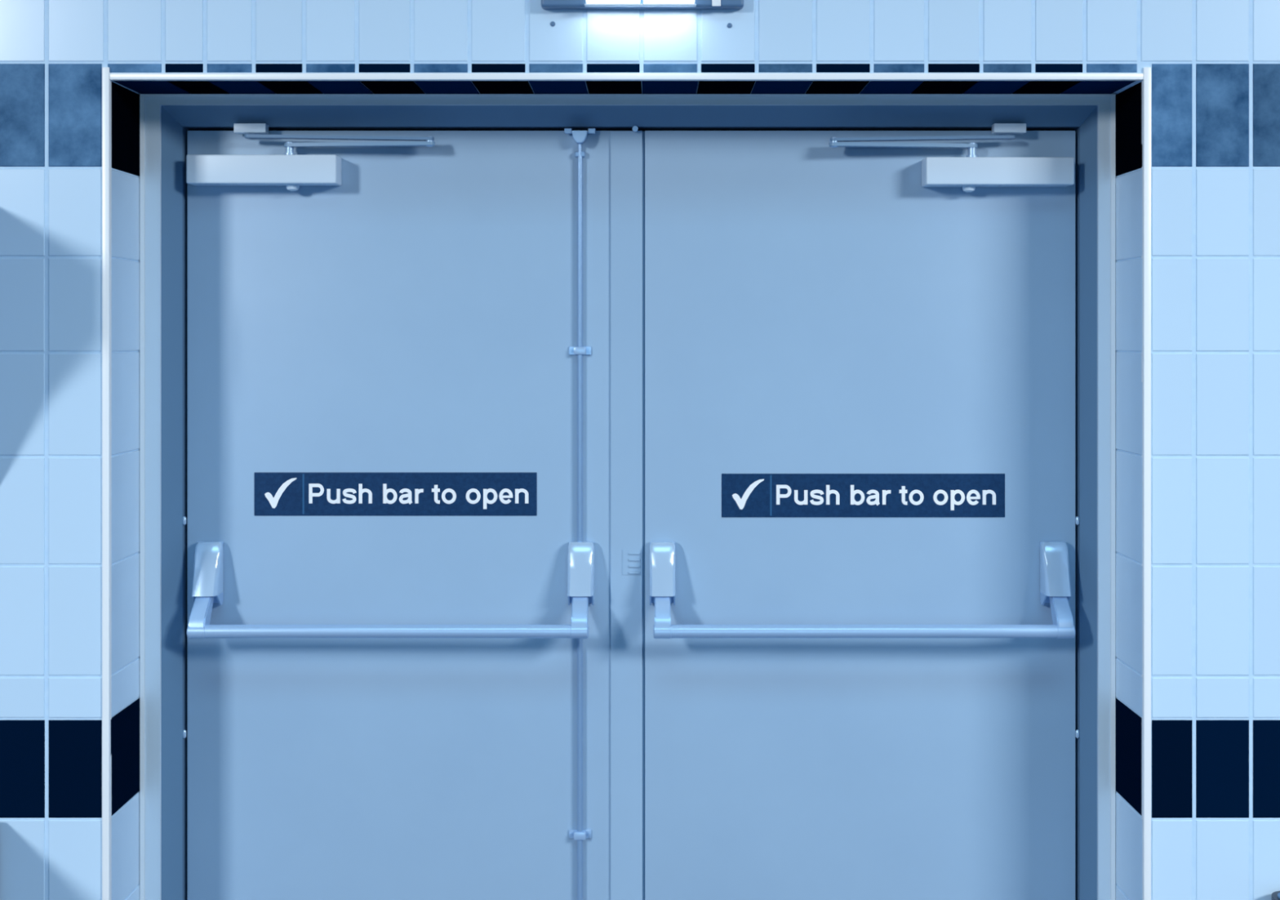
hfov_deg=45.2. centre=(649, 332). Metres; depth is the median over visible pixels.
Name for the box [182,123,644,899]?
door
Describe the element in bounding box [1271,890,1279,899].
litter bin
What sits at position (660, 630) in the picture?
push bar end
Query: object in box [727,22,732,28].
screw
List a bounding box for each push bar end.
[186,623,206,638]
[570,623,588,638]
[653,623,671,638]
[1055,623,1075,638]
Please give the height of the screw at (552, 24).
0.010 m
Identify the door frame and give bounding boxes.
[139,93,1115,899]
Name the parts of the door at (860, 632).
lever, arm, lever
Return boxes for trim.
[102,66,1151,899]
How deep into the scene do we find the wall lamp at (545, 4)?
2.97 m
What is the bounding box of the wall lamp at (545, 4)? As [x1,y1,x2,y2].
[541,0,743,8]
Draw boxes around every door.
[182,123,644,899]
[644,123,1079,899]
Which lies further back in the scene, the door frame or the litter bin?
the door frame
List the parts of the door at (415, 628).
lever, arm, lever, bolt rod, bolt rod, strike plate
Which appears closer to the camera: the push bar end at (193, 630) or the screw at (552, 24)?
the screw at (552, 24)
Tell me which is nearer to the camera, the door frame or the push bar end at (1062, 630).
the push bar end at (1062, 630)
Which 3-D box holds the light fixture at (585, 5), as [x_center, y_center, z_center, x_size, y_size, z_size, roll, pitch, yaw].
[-0.018,-0.629,2.964,0.215,0.003,0.015,0,0,0]
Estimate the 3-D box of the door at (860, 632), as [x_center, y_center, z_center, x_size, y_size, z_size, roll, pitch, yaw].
[0.449,0.589,3.221,0.917,2.050,0.158,0,0,0]
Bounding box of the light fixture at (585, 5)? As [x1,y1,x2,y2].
[584,4,696,7]
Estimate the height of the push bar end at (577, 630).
0.029 m
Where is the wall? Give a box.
[0,0,1279,899]
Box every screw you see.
[550,21,555,26]
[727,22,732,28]
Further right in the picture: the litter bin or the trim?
the litter bin
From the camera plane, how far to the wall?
3.00 m

